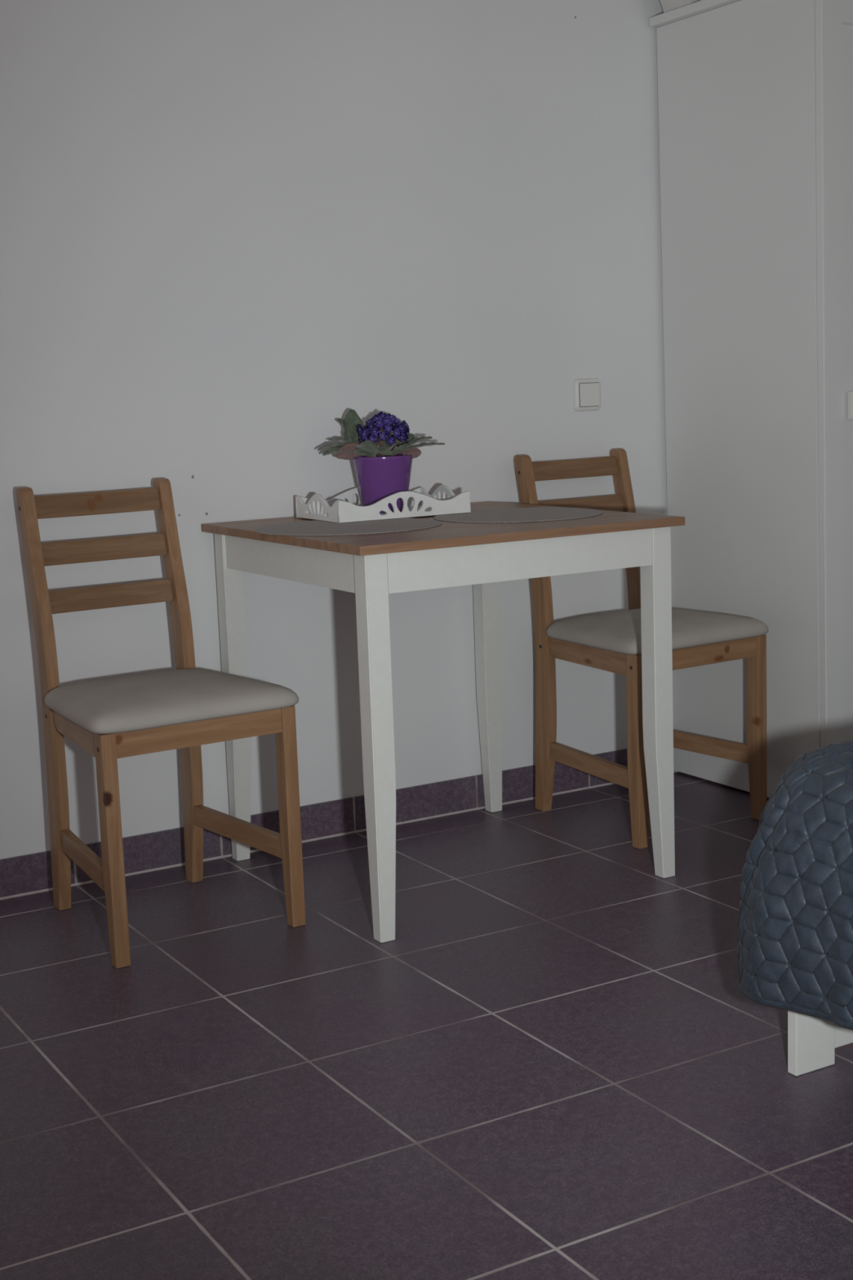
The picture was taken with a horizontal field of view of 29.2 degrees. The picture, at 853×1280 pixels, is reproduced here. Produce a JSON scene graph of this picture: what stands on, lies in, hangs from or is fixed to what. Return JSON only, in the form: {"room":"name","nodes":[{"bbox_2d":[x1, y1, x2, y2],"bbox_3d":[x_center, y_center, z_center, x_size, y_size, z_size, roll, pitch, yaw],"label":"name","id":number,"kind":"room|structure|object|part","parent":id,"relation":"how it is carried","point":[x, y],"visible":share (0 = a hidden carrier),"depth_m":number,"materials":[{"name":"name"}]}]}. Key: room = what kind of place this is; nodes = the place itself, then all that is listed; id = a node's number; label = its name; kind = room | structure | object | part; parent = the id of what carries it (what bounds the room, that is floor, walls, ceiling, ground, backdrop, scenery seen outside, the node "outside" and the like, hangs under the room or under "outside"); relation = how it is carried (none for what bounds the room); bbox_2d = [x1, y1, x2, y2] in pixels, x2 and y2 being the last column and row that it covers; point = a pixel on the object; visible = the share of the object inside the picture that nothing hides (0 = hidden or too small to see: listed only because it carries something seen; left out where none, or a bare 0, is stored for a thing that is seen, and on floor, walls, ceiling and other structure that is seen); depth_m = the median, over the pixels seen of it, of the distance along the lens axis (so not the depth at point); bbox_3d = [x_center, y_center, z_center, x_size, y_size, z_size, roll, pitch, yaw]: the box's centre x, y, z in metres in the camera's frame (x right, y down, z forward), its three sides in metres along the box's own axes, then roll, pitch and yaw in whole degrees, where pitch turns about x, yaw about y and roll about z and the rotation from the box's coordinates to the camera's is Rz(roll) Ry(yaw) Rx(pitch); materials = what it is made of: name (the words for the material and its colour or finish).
{"room":"studio apartment","nodes":[
{"label":"studio apartment","id":0,"kind":"room"},
{"bbox_2d":[0,0,667,859],"bbox_3d":[-0.794,-0.745,3.362,5.850,2.550,0.101,-7,10,-30],"label":"wall","id":1,"kind":"structure","parent":0,"point":[230,230],"depth_m":3.63,"materials":[{"name":"paint"}]},
{"bbox_2d":[0,748,677,899],"bbox_3d":[-0.723,0.478,3.507,5.849,0.084,0.007,-7,10,-30],"label":"baseboard","id":2,"kind":"structure","parent":1,"relation":"attached to","point":[24,873],"depth_m":3.78,"materials":[{"name":"tile"}]},
{"bbox_2d":[573,377,600,411],"bbox_3d":[0.398,-0.602,4.016,0.079,0.079,0.018,-7,10,-30],"label":"light switch","id":3,"kind":"object","parent":1,"relation":"attached to","point":[586,392],"visible":1,"depth_m":4.01,"materials":[{"name":"white plastic"}]},
{"bbox_2d":[0,771,852,1279],"bbox_3d":[0.420,0.821,1.590,5.850,0.080,4.720,-7,10,-30],"label":"floor","id":4,"kind":"structure","parent":0,"point":[556,1064],"depth_m":2.48,"materials":[{"name":"tile"}]},
{"bbox_2d":[15,478,306,968],"bbox_3d":[-0.538,0.127,3.206,0.418,0.855,0.485,-8,11,-32],"label":"dining chair","id":5,"kind":"object","parent":4,"relation":"on","point":[186,708],"visible":1,"depth_m":3.18,"materials":[{"name":"brown wood"}]},
{"bbox_3d":[-0.764,0.123,3.283,0.025,0.855,0.109,-8,11,-32],"label":"leg","id":6,"kind":"part","parent":5,"relation":"part of","materials":[{"name":"brown wood"}]},
{"bbox_3d":[-0.660,0.169,3.098,0.018,0.051,0.336,-6,10,-26],"label":"seat rail","id":7,"kind":"part","parent":5,"relation":"part of","materials":[{"name":"brown wood"}]},
{"bbox_3d":[-0.569,0.380,2.963,0.028,0.433,0.036,-8,11,-32],"label":"leg","id":8,"kind":"part","parent":5,"relation":"part of","materials":[{"name":"brown wood"}]},
{"bbox_2d":[44,668,298,734],"bbox_3d":[-0.509,0.102,3.155,0.418,0.054,0.374,-8,11,-32],"label":"seat cushion","id":9,"kind":"object","parent":5,"relation":"on","point":[167,702],"depth_m":3.05,"materials":[{"name":"beige fabric"}]},
{"bbox_3d":[-0.516,0.090,3.438,0.025,0.855,0.109,-8,11,-32],"label":"leg","id":10,"kind":"part","parent":5,"relation":"part of","materials":[{"name":"brown wood"}]},
{"bbox_3d":[-0.421,0.170,3.026,0.335,0.047,0.021,-8,11,-32],"label":"seat rail","id":11,"kind":"part","parent":5,"relation":"part of","materials":[{"name":"brown wood"}]},
{"bbox_3d":[-0.264,0.339,3.155,0.028,0.433,0.036,-8,11,-32],"label":"leg","id":12,"kind":"part","parent":5,"relation":"part of","materials":[{"name":"brown wood"}]},
{"bbox_2d":[201,501,684,942],"bbox_3d":[0.029,0.119,3.472,0.740,0.748,0.733,-7,10,-30],"label":"dining table","id":13,"kind":"object","parent":4,"relation":"on","point":[371,566],"visible":0.87,"depth_m":3.22,"materials":[{"name":"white wood"}]},
{"bbox_3d":[-0.416,0.126,3.588,0.046,0.730,0.046,-7,10,-30],"label":"leg","id":14,"kind":"part","parent":13,"relation":"part of","materials":[{"name":"white paint"}]},
{"bbox_2d":[254,517,441,536],"bbox_3d":[-0.159,-0.231,3.328,0.380,0.002,0.380,6,12,42],"label":"placemat","id":15,"kind":"object","parent":13,"relation":"on","point":[315,527],"visible":0.9,"depth_m":3.30,"materials":[{"name":"grey fabric"}]},
{"bbox_3d":[-0.090,0.201,3.035,0.046,0.730,0.046,-7,10,-30],"label":"leg","id":16,"kind":"part","parent":13,"relation":"part of","materials":[{"name":"white paint"}]},
{"bbox_2d":[295,484,471,523],"bbox_3d":[-0.096,-0.300,3.562,0.317,0.055,0.220,-7,10,-28],"label":"serving tray","id":17,"kind":"object","parent":13,"relation":"on","point":[418,502],"visible":0.94,"depth_m":3.49,"materials":[{"name":"white paint"}]},
{"bbox_2d":[317,409,444,512],"bbox_3d":[-0.098,-0.394,3.577,0.278,0.224,0.174,-2,9,0],"label":"potted violet","id":18,"kind":"object","parent":17,"relation":"on","point":[385,473],"visible":0.99,"depth_m":3.53,"materials":[{"name":"purple ceramic"}]},
{"bbox_2d":[356,424,364,435],"bbox_3d":[-0.144,-0.453,3.527,0.006,0.024,0.024,-5,9,-34],"label":"flower","id":19,"kind":"object","parent":18,"relation":"on","point":[360,429],"depth_m":3.53,"materials":[{"name":"purple plant"}]},
{"bbox_2d":[361,429,368,439],"bbox_3d":[-0.133,-0.441,3.518,0.006,0.023,0.022,2,4,-43],"label":"flower","id":20,"kind":"object","parent":18,"relation":"on","point":[364,433],"depth_m":3.52,"materials":[{"name":"purple plant"}]},
{"bbox_2d":[365,430,370,439],"bbox_3d":[-0.130,-0.447,3.570,0.006,0.023,0.023,17,20,42],"label":"flower","id":21,"kind":"object","parent":18,"relation":"on","point":[368,432],"depth_m":3.57,"materials":[{"name":"purple plant"}]},
{"bbox_2d":[367,422,375,431],"bbox_3d":[-0.119,-0.458,3.513,0.023,0.023,0.006,7,-11,44],"label":"flower","id":22,"kind":"object","parent":18,"relation":"on","point":[372,424],"depth_m":3.52,"materials":[{"name":"purple plant"}]},
{"bbox_2d":[368,434,377,443],"bbox_3d":[-0.115,-0.432,3.516,0.019,0.021,0.005,4,33,36],"label":"flower","id":23,"kind":"object","parent":18,"relation":"on","point":[373,438],"depth_m":3.52,"materials":[{"name":"purple plant"}]},
{"bbox_2d":[370,426,379,436],"bbox_3d":[-0.111,-0.446,3.506,0.022,0.022,0.005,3,10,31],"label":"flower","id":24,"kind":"object","parent":18,"relation":"on","point":[375,431],"depth_m":3.51,"materials":[{"name":"purple plant"}]},
{"bbox_2d":[375,418,385,427],"bbox_3d":[-0.100,-0.464,3.505,0.021,0.021,0.005,1,-9,20],"label":"flower","id":25,"kind":"object","parent":18,"relation":"on","point":[380,423],"depth_m":3.51,"materials":[{"name":"purple plant"}]},
{"bbox_3d":[-0.102,-0.423,3.545,0.036,0.085,0.058,2,10,26],"label":"flower stem","id":26,"kind":"part","parent":18,"relation":"part of","materials":[{"name":"green plant"}]},
{"bbox_2d":[352,453,413,512],"bbox_3d":[-0.093,-0.343,3.579,0.134,0.122,0.134,-2,9,0],"label":"flower pot","id":27,"kind":"object","parent":18,"relation":"on","point":[379,476],"depth_m":3.53,"materials":[{"name":"purple ceramic"}]},
{"bbox_2d":[378,431,387,440],"bbox_3d":[-0.092,-0.437,3.505,0.019,0.020,0.005,-1,11,4],"label":"flower","id":28,"kind":"object","parent":18,"relation":"on","point":[383,436],"depth_m":3.51,"materials":[{"name":"purple plant"}]},
{"bbox_2d":[377,413,388,419],"bbox_3d":[-0.093,-0.482,3.522,0.024,0.006,0.024,-1,43,8],"label":"flower","id":29,"kind":"object","parent":18,"relation":"on","point":[380,415],"depth_m":3.52,"materials":[{"name":"purple plant"}]},
{"bbox_2d":[383,423,392,432],"bbox_3d":[-0.082,-0.454,3.502,0.019,0.019,0.005,-6,-3,-24],"label":"flower","id":30,"kind":"object","parent":18,"relation":"on","point":[388,427],"depth_m":3.50,"materials":[{"name":"purple plant"}]},
{"bbox_2d":[382,417,393,425],"bbox_3d":[-0.083,-0.470,3.514,0.026,0.006,0.026,-4,51,-10],"label":"flower","id":31,"kind":"object","parent":18,"relation":"on","point":[386,420],"depth_m":3.52,"materials":[{"name":"purple plant"}]},
{"bbox_2d":[386,437,395,444],"bbox_3d":[-0.076,-0.427,3.510,0.018,0.020,0.005,-4,34,-13],"label":"flower","id":32,"kind":"object","parent":18,"relation":"on","point":[390,441],"depth_m":3.51,"materials":[{"name":"purple plant"}]},
{"bbox_2d":[385,414,396,421],"bbox_3d":[-0.077,-0.480,3.524,0.025,0.006,0.025,-5,41,-16],"label":"flower","id":33,"kind":"object","parent":18,"relation":"on","point":[388,417],"depth_m":3.52,"materials":[{"name":"purple plant"}]},
{"bbox_2d":[386,434,395,445],"bbox_3d":[-0.076,-0.437,3.574,0.026,0.026,0.006,4,-3,34],"label":"flower","id":34,"kind":"object","parent":18,"relation":"on","point":[390,435],"depth_m":3.57,"materials":[{"name":"purple plant"}]},
{"bbox_2d":[390,420,398,429],"bbox_3d":[-0.069,-0.462,3.516,0.020,0.021,0.005,-8,-13,-35],"label":"flower","id":35,"kind":"object","parent":18,"relation":"on","point":[395,423],"depth_m":3.52,"materials":[{"name":"purple plant"}]},
{"bbox_2d":[392,427,400,438],"bbox_3d":[-0.064,-0.445,3.509,0.022,0.024,0.006,-10,25,-41],"label":"flower","id":36,"kind":"object","parent":18,"relation":"on","point":[395,434],"depth_m":3.51,"materials":[{"name":"purple plant"}]},
{"bbox_2d":[394,418,400,425],"bbox_3d":[-0.064,-0.471,3.530,0.019,0.005,0.020,-10,56,-40],"label":"flower","id":37,"kind":"object","parent":18,"relation":"on","point":[397,422],"depth_m":3.53,"materials":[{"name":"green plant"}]},
{"bbox_2d":[397,432,404,441],"bbox_3d":[-0.054,-0.436,3.519,0.018,0.021,0.005,-8,24,-31],"label":"flower","id":38,"kind":"object","parent":18,"relation":"on","point":[401,439],"depth_m":3.52,"materials":[{"name":"purple plant"}]},
{"bbox_2d":[397,423,405,433],"bbox_3d":[-0.053,-0.454,3.526,0.006,0.024,0.022,-28,-9,39],"label":"flower","id":39,"kind":"object","parent":18,"relation":"on","point":[401,429],"depth_m":3.53,"materials":[{"name":"purple plant"}]},
{"bbox_2d":[402,419,409,430],"bbox_3d":[-0.044,-0.466,3.544,0.006,0.025,0.023,-41,-5,20],"label":"flower","id":40,"kind":"object","parent":18,"relation":"on","point":[404,423],"depth_m":3.54,"materials":[{"name":"purple plant"}]},
{"bbox_2d":[404,427,408,439],"bbox_3d":[-0.041,-0.446,3.537,0.006,0.025,0.022,-3,8,15],"label":"flower","id":41,"kind":"object","parent":18,"relation":"on","point":[406,430],"depth_m":3.54,"materials":[{"name":"purple plant"}]},
{"bbox_3d":[0.148,0.055,3.912,0.046,0.730,0.046,-7,10,-30],"label":"leg","id":42,"kind":"part","parent":13,"relation":"part of","materials":[{"name":"white paint"}]},
{"bbox_2d":[433,507,603,523],"bbox_3d":[0.194,-0.265,3.461,0.358,0.002,0.358,-3,9,-3],"label":"placemat","id":43,"kind":"object","parent":13,"relation":"on","point":[511,514],"visible":0.95,"depth_m":3.44,"materials":[{"name":"grey fabric"}]},
{"bbox_3d":[0.474,0.130,3.358,0.046,0.730,0.046,-7,10,-30],"label":"leg","id":44,"kind":"part","parent":13,"relation":"part of","materials":[{"name":"white paint"}]},
{"bbox_2d":[514,448,768,848],"bbox_3d":[0.491,-0.009,3.838,0.418,0.855,0.485,-8,11,-33],"label":"dining chair","id":45,"kind":"object","parent":4,"relation":"on","point":[611,642],"visible":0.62,"depth_m":3.78,"materials":[{"name":"brown wood"}]},
{"bbox_3d":[0.264,-0.012,3.912,0.025,0.855,0.109,-8,11,-33],"label":"leg","id":46,"kind":"part","parent":45,"relation":"part of","materials":[{"name":"brown wood"}]},
{"bbox_3d":[0.370,0.033,3.728,0.018,0.051,0.336,-7,10,-27],"label":"seat rail","id":47,"kind":"part","parent":45,"relation":"part of","materials":[{"name":"brown wood"}]},
{"bbox_3d":[0.509,-0.046,4.071,0.025,0.855,0.109,-8,11,-33],"label":"leg","id":48,"kind":"part","parent":45,"relation":"part of","materials":[{"name":"brown wood"}]},
{"bbox_3d":[0.464,0.244,3.595,0.028,0.433,0.036,-8,11,-33],"label":"leg","id":49,"kind":"part","parent":45,"relation":"part of","materials":[{"name":"brown wood"}]},
{"bbox_2d":[546,608,768,654],"bbox_3d":[0.520,-0.035,3.787,0.418,0.054,0.374,-8,11,-33],"label":"seat cushion","id":50,"kind":"object","parent":45,"relation":"on","point":[693,632],"depth_m":3.69,"materials":[{"name":"beige fabric"}]},
{"bbox_3d":[0.610,0.033,3.659,0.335,0.047,0.021,-8,11,-33],"label":"seat rail","id":51,"kind":"part","parent":45,"relation":"part of","materials":[{"name":"brown wood"}]},
{"bbox_3d":[0.766,0.202,3.791,0.028,0.433,0.036,-8,11,-33],"label":"leg","id":52,"kind":"part","parent":45,"relation":"part of","materials":[{"name":"brown wood"}]},
{"bbox_2d":[648,0,852,797],"bbox_3d":[1.245,-0.612,4.171,1.214,1.888,0.583,-7,10,-30],"label":"wardrobe","id":53,"kind":"object","parent":4,"relation":"on","point":[755,97],"visible":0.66,"depth_m":3.81,"materials":[{"name":"white wood"}]},
{"bbox_2d":[659,0,701,13],"bbox_3d":[0.752,-1.635,3.985,0.561,0.225,0.110,-7,10,-30],"label":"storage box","id":54,"kind":"object","parent":53,"relation":"on","point":[667,5],"visible":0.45,"depth_m":3.91,"materials":[{"name":"white"}]},
{"bbox_3d":[1.211,-1.534,4.027,1.212,0.021,0.582,-7,10,-30],"label":"panel","id":55,"kind":"part","parent":53,"relation":"part of","materials":[{"name":"white wood"}]},
{"bbox_3d":[1.052,-0.533,3.760,0.409,1.852,0.020,-7,10,-30],"label":"door","id":56,"kind":"part","parent":53,"relation":"part of","materials":[{"name":"white wood"}]},
{"bbox_3d":[0.978,-0.531,3.694,0.059,0.062,0.019,-7,10,-30],"label":"handle","id":57,"kind":"part","parent":53,"relation":"part of","materials":[{"name":"white paint"}]},
{"bbox_2d":[787,1010,852,1075],"bbox_3d":[1.664,0.448,1.891,1.450,0.471,2.018,-7,10,-30],"label":"bed","id":58,"kind":"object","parent":4,"relation":"on","point":[812,1041],"visible":0.27,"depth_m":2.43,"materials":[{"name":"white paint"}]},
{"bbox_2d":[736,739,852,1030],"bbox_3d":[1.642,0.367,1.894,1.644,0.382,2.232,-7,10,-30],"label":"bedspread","id":59,"kind":"object","parent":58,"relation":"on","point":[794,948],"visible":1,"depth_m":2.26,"materials":[{"name":"fabric"}]},
{"bbox_3d":[1.159,0.376,2.755,1.295,0.336,0.015,-7,10,-30],"label":"footboard","id":60,"kind":"part","parent":58,"relation":"part of","materials":[{"name":"white paint"}]}
]}

